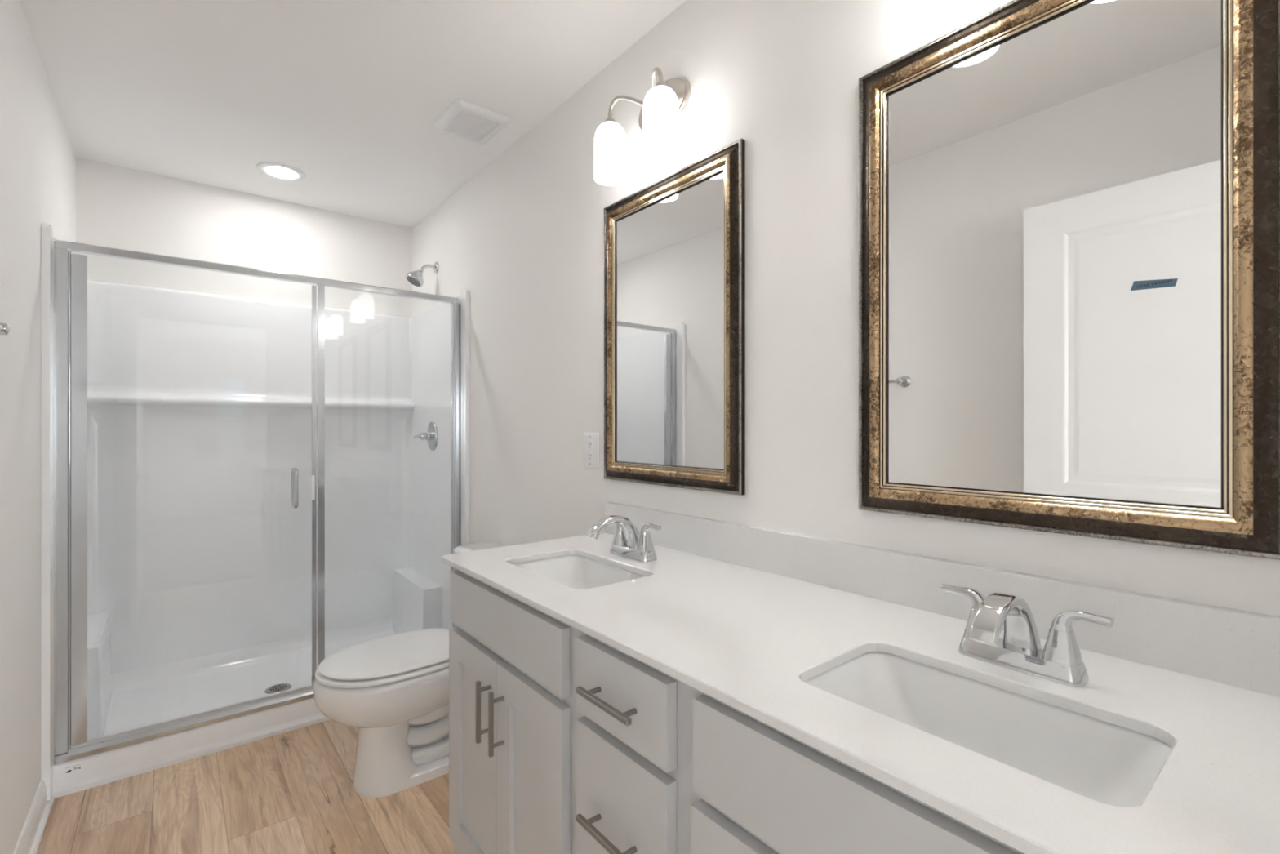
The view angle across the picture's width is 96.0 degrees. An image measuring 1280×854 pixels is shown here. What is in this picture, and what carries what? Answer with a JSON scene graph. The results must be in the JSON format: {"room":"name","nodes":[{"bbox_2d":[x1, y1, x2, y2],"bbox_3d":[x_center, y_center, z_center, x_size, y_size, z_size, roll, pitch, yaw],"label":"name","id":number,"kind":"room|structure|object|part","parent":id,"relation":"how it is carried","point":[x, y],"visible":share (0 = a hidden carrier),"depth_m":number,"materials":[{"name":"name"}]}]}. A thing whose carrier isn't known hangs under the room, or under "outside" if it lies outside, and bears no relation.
{"room":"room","nodes":[
{"label":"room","id":0,"kind":"room"},
{"bbox_2d":[0,0,75,853],"bbox_3d":[-1.403,0.024,1.119,0.100,2.440,3.814,0,0,-39],"label":"wall","id":1,"kind":"structure","parent":0,"point":[37,157],"depth_m":1.66,"materials":[{"name":"white paint"}]},
{"bbox_2d":[0,322,9,334],"bbox_3d":[-1.186,-0.204,0.986,0.070,0.052,0.557,0,0,-39],"label":"towel bar","id":2,"kind":"object","parent":1,"relation":"attached to","point":[4,327],"visible":1,"depth_m":1.19,"materials":[{"name":"silver metal"}]},
{"bbox_2d":[13,779,47,853],"bbox_3d":[-1.095,1.197,0.828,0.013,0.094,2.735,0,0,-39],"label":"baseboard","id":3,"kind":"structure","parent":1,"relation":"attached to","point":[24,845],"depth_m":1.72,"materials":[{"name":"white paint"}]},
{"bbox_2d":[29,795,53,853],"bbox_3d":[-1.097,1.237,0.851,0.013,0.014,2.773,0,0,-39],"label":"trim","id":4,"kind":"structure","parent":1,"relation":"attached to","point":[48,806],"depth_m":1.78,"materials":[{"name":"white paint"}]},
{"bbox_2d":[75,157,412,317],"bbox_3d":[-1.967,0.024,3.051,1.454,2.440,0.100,0,0,-39],"label":"wall","id":5,"kind":"structure","parent":0,"point":[118,207],"depth_m":2.91,"materials":[{"name":"white paint"}]},
{"bbox_2d":[36,719,454,853],"bbox_3d":[0.529,1.274,-0.177,4.600,0.060,8.259,0,0,-39],"label":"floor","id":6,"kind":"structure","parent":0,"point":[291,792],"depth_m":1.87,"materials":[{"name":"brown wood"}]},
{"bbox_2d":[40,222,469,799],"bbox_3d":[-1.662,0.287,2.674,1.452,1.914,0.864,0,0,-39],"label":"shower stall","id":7,"kind":"object","parent":6,"relation":"on","point":[199,405],"visible":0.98,"depth_m":2.85,"materials":[{"name":"white plastic"}]},
{"bbox_3d":[-2.217,0.247,2.263,0.071,1.795,0.804,0,0,-39],"label":"panel","id":8,"kind":"part","parent":7,"relation":"part of","materials":[{"name":"white plastic"}]},
{"bbox_3d":[-2.272,1.017,2.376,0.119,0.365,0.537,0,0,-39],"label":"corner seat","id":9,"kind":"part","parent":7,"relation":"part of","materials":[{"name":"white plastic"}]},
{"bbox_3d":[-1.904,0.235,2.974,1.444,1.779,0.091,0,0,-39],"label":"panel","id":10,"kind":"part","parent":7,"relation":"part of","materials":[{"name":"white plastic"}]},
{"bbox_3d":[-1.243,1.017,3.209,0.119,0.365,0.537,0,0,-39],"label":"corner seat","id":11,"kind":"part","parent":7,"relation":"part of","materials":[{"name":"white plastic"}]},
{"bbox_2d":[412,422,437,450],"bbox_3d":[-1.171,0.049,3.104,0.114,0.156,0.132,0,0,-39],"label":"shower valve","id":12,"kind":"object","parent":7,"relation":"attached to","point":[431,435],"visible":1,"depth_m":3.10,"materials":[{"name":"grey metal"}]},
{"bbox_3d":[-1.191,0.050,3.082,0.020,0.021,0.057,0,0,40],"label":"valve lever","id":13,"kind":"part","parent":12,"relation":"part of","materials":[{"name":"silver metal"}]},
{"bbox_3d":[-1.160,0.049,3.113,0.062,0.046,0.046,0,0,-39],"label":"valve handle","id":14,"kind":"part","parent":12,"relation":"part of","materials":[{"name":"silver metal"}]},
{"bbox_3d":[-1.144,0.247,3.131,0.071,1.795,0.804,0,0,-39],"label":"panel","id":15,"kind":"part","parent":7,"relation":"part of","materials":[{"name":"white plastic"}]},
{"bbox_2d":[313,541,506,797],"bbox_3d":[-0.790,0.872,2.139,0.742,0.745,0.454,0,0,-39],"label":"toilet","id":16,"kind":"object","parent":6,"relation":"on","point":[393,688],"visible":0.61,"depth_m":1.96,"materials":[{"name":"white ceramic"}]},
{"bbox_3d":[-0.880,0.810,2.066,0.481,0.028,0.362,0,0,-39],"label":"seat lid","id":17,"kind":"part","parent":16,"relation":"part of","materials":[{"name":"white plastic"}]},
{"bbox_3d":[-0.578,0.515,2.311,0.196,0.032,0.454,0,0,-39],"label":"tank lid","id":18,"kind":"part","parent":16,"relation":"part of","materials":[{"name":"white ceramic"}]},
{"bbox_2d":[448,568,1023,853],"bbox_3d":[0.167,0.802,1.095,0.592,0.885,1.492,0,0,-39],"label":"vanity cabinet","id":19,"kind":"object","parent":6,"relation":"on","point":[562,740],"visible":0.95,"depth_m":0.92,"materials":[{"name":"grey paint"}]},
{"bbox_3d":[-0.398,0.795,1.399,0.006,0.416,0.152,0,0,-39],"label":"recessed panel","id":20,"kind":"part","parent":19,"relation":"part of","materials":[{"name":"grey paint"}]},
{"bbox_3d":[-0.401,0.795,1.397,0.019,0.544,0.280,0,0,-39],"label":"cabinet door","id":21,"kind":"part","parent":19,"relation":"part of","materials":[{"name":"grey paint"}]},
{"bbox_3d":[-0.351,0.635,1.293,0.034,0.137,0.010,0,0,-39],"label":"bar pull","id":22,"kind":"part","parent":19,"relation":"part of","materials":[{"name":"silver metal"}]},
{"bbox_3d":[-0.310,0.636,1.242,0.034,0.137,0.010,0,0,-39],"label":"bar pull","id":23,"kind":"part","parent":19,"relation":"part of","materials":[{"name":"silver metal"}]},
{"bbox_3d":[-0.221,0.795,1.181,0.006,0.416,0.150,0,0,-39],"label":"recessed panel","id":24,"kind":"part","parent":19,"relation":"part of","materials":[{"name":"grey paint"}]},
{"bbox_3d":[-0.224,0.795,1.178,0.019,0.544,0.278,0,0,-39],"label":"cabinet door","id":25,"kind":"part","parent":19,"relation":"part of","materials":[{"name":"grey paint"}]},
{"bbox_3d":[-0.051,0.654,0.921,0.034,0.010,0.141,0,0,-39],"label":"bar pull","id":26,"kind":"part","parent":19,"relation":"part of","materials":[{"name":"silver metal"}]},
{"bbox_3d":[-0.051,0.440,0.921,0.034,0.010,0.141,0,0,-39],"label":"bar pull","id":27,"kind":"part","parent":19,"relation":"part of","materials":[{"name":"silver metal"}]},
{"bbox_3d":[-0.030,0.656,0.938,0.019,0.272,0.244,0,0,-39],"label":"drawer","id":28,"kind":"part","parent":19,"relation":"part of","materials":[{"name":"grey paint"}]},
{"bbox_3d":[-0.030,0.438,0.938,0.019,0.128,0.244,0,0,-39],"label":"drawer","id":29,"kind":"part","parent":19,"relation":"part of","materials":[{"name":"grey paint"}]},
{"bbox_3d":[0.165,0.795,0.696,0.019,0.544,0.278,0,0,-39],"label":"cabinet door","id":30,"kind":"part","parent":19,"relation":"part of","materials":[{"name":"grey paint"}]},
{"bbox_2d":[441,502,1279,853],"bbox_3d":[0.176,0.303,1.114,0.564,0.113,1.570,0,0,-39],"label":"countertop","id":31,"kind":"structure","parent":19,"relation":"on","point":[741,615],"depth_m":0.82,"materials":[{"name":"white stone"}]},
{"bbox_2d":[512,554,644,589],"bbox_3d":[-0.158,0.430,1.424,0.266,0.140,0.408,0,0,-39],"label":"undermount sink","id":32,"kind":"object","parent":31,"relation":"in","point":[571,571],"visible":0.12,"depth_m":1.57,"materials":[{"name":"white ceramic"}]},
{"bbox_2d":[586,515,661,562],"bbox_3d":[-0.061,0.287,1.503,0.168,0.113,0.213,0,0,-39],"label":"faucet","id":33,"kind":"object","parent":31,"relation":"on","point":[628,542],"visible":1,"depth_m":1.49,"materials":[{"name":"silver metal"}]},
{"bbox_3d":[-0.061,0.280,1.503,0.168,0.099,0.047,0,0,-39],"label":"spout","id":34,"kind":"part","parent":33,"relation":"part of","materials":[{"name":"silver metal"}]},
{"bbox_3d":[-0.065,0.264,1.593,0.024,0.033,0.067,0,0,-39],"label":"lever","id":35,"kind":"part","parent":33,"relation":"part of","materials":[{"name":"silver metal"}]},
{"bbox_3d":[-0.051,0.299,1.577,0.043,0.042,0.043,0,0,-39],"label":"handle","id":36,"kind":"part","parent":33,"relation":"part of","materials":[{"name":"silver metal"}]},
{"bbox_3d":[0.013,0.299,1.497,0.043,0.042,0.043,0,0,-39],"label":"handle","id":37,"kind":"part","parent":33,"relation":"part of","materials":[{"name":"silver metal"}]},
{"bbox_3d":[0.026,0.264,1.480,0.024,0.033,0.067,0,0,-39],"label":"lever","id":38,"kind":"part","parent":33,"relation":"part of","materials":[{"name":"silver metal"}]},
{"bbox_2d":[803,651,1172,807],"bbox_3d":[0.409,0.430,0.723,0.266,0.140,0.408,0,0,-39],"label":"undermount sink","id":39,"kind":"object","parent":31,"relation":"in","point":[1104,762],"visible":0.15,"depth_m":0.78,"materials":[{"name":"white ceramic"}]},
{"bbox_2d":[941,582,1114,686],"bbox_3d":[0.507,0.287,0.800,0.168,0.113,0.213,0,0,-39],"label":"faucet","id":40,"kind":"object","parent":31,"relation":"on","point":[1060,660],"visible":1,"depth_m":0.79,"materials":[{"name":"silver metal"}]},
{"bbox_3d":[0.503,0.264,0.891,0.024,0.033,0.067,0,0,-39],"label":"lever","id":41,"kind":"part","parent":40,"relation":"part of","materials":[{"name":"silver metal"}]},
{"bbox_3d":[0.517,0.299,0.874,0.043,0.042,0.043,0,0,-39],"label":"handle","id":42,"kind":"part","parent":40,"relation":"part of","materials":[{"name":"silver metal"}]},
{"bbox_3d":[0.507,0.280,0.800,0.168,0.099,0.047,0,0,-39],"label":"spout","id":43,"kind":"part","parent":40,"relation":"part of","materials":[{"name":"silver metal"}]},
{"bbox_3d":[0.581,0.299,0.794,0.043,0.042,0.043,0,0,-39],"label":"handle","id":44,"kind":"part","parent":40,"relation":"part of","materials":[{"name":"silver metal"}]},
{"bbox_3d":[0.595,0.264,0.777,0.024,0.033,0.067,0,0,-39],"label":"lever","id":45,"kind":"part","parent":40,"relation":"part of","materials":[{"name":"silver metal"}]},
{"bbox_2d":[53,239,460,764],"bbox_3d":[-1.436,0.252,2.398,1.414,1.772,0.090,0,0,-39],"label":"shower door frame","id":46,"kind":"object","parent":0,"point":[63,752],"visible":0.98,"depth_m":1.99,"materials":[{"name":"silver metal"}]},
{"bbox_3d":[-1.956,0.251,1.977,0.008,1.706,0.008,0,0,-39],"label":"hinge rod","id":47,"kind":"part","parent":46,"relation":"part of","materials":[{"name":"silver metal"}]},
{"bbox_3d":[-1.437,0.253,2.398,0.017,0.169,0.090,0,0,-39],"label":"door handle","id":48,"kind":"part","parent":46,"relation":"part of","materials":[{"name":"silver metal"}]},
{"bbox_3d":[-1.363,0.251,2.459,0.026,1.714,0.027,0,0,-39],"label":"post","id":49,"kind":"part","parent":46,"relation":"part of","materials":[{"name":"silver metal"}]},
{"bbox_2d":[18,0,685,228],"bbox_3d":[0.529,-1.236,-0.177,4.600,0.080,8.259,0,0,-39],"label":"ceiling","id":50,"kind":"structure","parent":0,"point":[350,95],"depth_m":1.99,"materials":[{"name":"white paint"}]},
{"bbox_2d":[256,161,305,181],"bbox_3d":[-1.678,-1.191,2.697,0.196,0.010,0.196,0,0,-39],"label":"recessed light","id":51,"kind":"object","parent":50,"relation":"in","point":[278,171],"visible":1,"depth_m":2.68,"materials":[{"name":"white plastic"}]},
{"bbox_2d":[433,98,510,144],"bbox_3d":[-0.660,-1.185,2.259,0.216,0.020,0.251,0,0,-39],"label":"exhaust fan","id":52,"kind":"object","parent":50,"relation":"attached to","point":[463,119],"visible":1,"depth_m":2.23,"materials":[{"name":"white plastic"}]},
{"bbox_2d":[444,111,498,141],"bbox_3d":[-0.660,-1.180,2.259,0.144,0.007,0.176,0,0,-39],"label":"grille","id":53,"kind":"object","parent":52,"relation":"attached to","point":[468,125],"depth_m":2.25,"materials":[{"name":"white plastic"}]},
{"bbox_2d":[412,0,1279,617],"bbox_3d":[-0.195,0.024,2.096,0.100,2.440,3.814,0,0,-39],"label":"wall","id":54,"kind":"structure","parent":0,"point":[524,235],"depth_m":1.43,"materials":[{"name":"white paint"}]},
{"bbox_2d":[405,262,439,287],"bbox_3d":[-1.168,-0.825,3.088,0.164,0.150,0.094,0,0,-39],"label":"shower","id":55,"kind":"object","parent":54,"relation":"attached to","point":[415,277],"visible":1,"depth_m":3.06,"materials":[{"name":"silver metal"}]},
{"bbox_3d":[-1.202,-0.772,3.060,0.068,0.042,0.078,0,0,-39],"label":"spray plate","id":56,"kind":"part","parent":55,"relation":"part of","materials":[{"name":"silver metal"}]},
{"bbox_3d":[-1.146,-0.857,3.112,0.086,0.045,0.017,0,0,-39],"label":"shower arm","id":57,"kind":"part","parent":55,"relation":"part of","materials":[{"name":"silver metal"}]},
{"bbox_2d":[584,432,599,468],"bbox_3d":[-0.169,0.080,1.977,0.008,0.120,0.086,0,0,-39],"label":"wall outlet","id":58,"kind":"object","parent":54,"relation":"attached to","point":[591,439],"visible":1,"depth_m":1.97,"materials":[{"name":"white plastic"}]},
{"bbox_2d":[586,440,592,448],"bbox_3d":[-0.171,0.061,1.975,0.002,0.027,0.033,0,0,-39],"label":"receptacle","id":59,"kind":"object","parent":58,"relation":"attached to","point":[589,443],"depth_m":1.98,"materials":[{"name":"grey plastic"}]},
{"bbox_2d":[586,452,592,460],"bbox_3d":[-0.171,0.100,1.975,0.002,0.027,0.033,0,0,-39],"label":"receptacle","id":60,"kind":"object","parent":58,"relation":"attached to","point":[589,455],"depth_m":1.98,"materials":[{"name":"grey plastic"}]},
{"bbox_2d":[594,66,690,186],"bbox_3d":[0.009,-0.867,1.635,0.161,0.270,0.323,0,0,-39],"label":"vanity light","id":61,"kind":"object","parent":54,"relation":"attached to","point":[663,105],"visible":1,"depth_m":1.60,"materials":[{"name":"white glass"}]},
{"bbox_3d":[-0.087,-0.813,1.703,0.096,0.162,0.096,0,0,-39],"label":"lamp shade","id":62,"kind":"part","parent":61,"relation":"part of","materials":[{"name":"white glass"}]},
{"bbox_3d":[-0.031,-0.933,1.677,0.137,0.065,0.024,0,0,20],"label":"arm","id":63,"kind":"part","parent":61,"relation":"part of","materials":[{"name":"silver metal"}]},
{"bbox_3d":[0.042,-0.933,1.587,0.024,0.066,0.137,0,0,-8],"label":"arm","id":64,"kind":"part","parent":61,"relation":"part of","materials":[{"name":"silver metal"}]},
{"bbox_3d":[0.055,-0.813,1.526,0.096,0.162,0.096,0,0,-39],"label":"lamp shade","id":65,"kind":"part","parent":61,"relation":"part of","materials":[{"name":"white glass"}]},
{"bbox_3d":[0.059,-0.936,1.675,0.034,0.132,0.220,0,0,-39],"label":"plate","id":66,"kind":"part","parent":61,"relation":"part of","materials":[{"name":"silver metal"}]},
{"bbox_2d":[604,138,745,495],"bbox_3d":[0.068,-0.275,1.669,0.027,0.891,0.591,0,0,-39],"label":"wall mirror","id":67,"kind":"object","parent":54,"relation":"attached to","point":[674,246],"visible":1,"depth_m":1.63,"materials":[{"name":"brown metal"}]},
{"bbox_2d":[616,172,724,469],"bbox_3d":[0.073,-0.275,1.674,0.006,0.777,0.477,0,0,-39],"label":"mirror glass","id":68,"kind":"object","parent":67,"relation":"attached to","point":[670,242],"depth_m":1.65,"materials":[{"name":"silver mirror"}]},
{"bbox_2d":[604,502,1279,697],"bbox_3d":[0.386,0.295,1.284,0.024,0.097,1.570,0,0,-39],"label":"backsplash","id":69,"kind":"structure","parent":54,"relation":"attached to","point":[1239,648],"depth_m":0.96,"materials":[{"name":"white stone"}]},
{"bbox_2d":[858,0,1279,559],"bbox_3d":[0.639,-0.275,0.963,0.027,0.891,0.591,0,0,-39],"label":"wall mirror","id":70,"kind":"object","parent":54,"relation":"attached to","point":[1069,210],"visible":1,"depth_m":0.91,"materials":[{"name":"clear mirror"}]}
]}

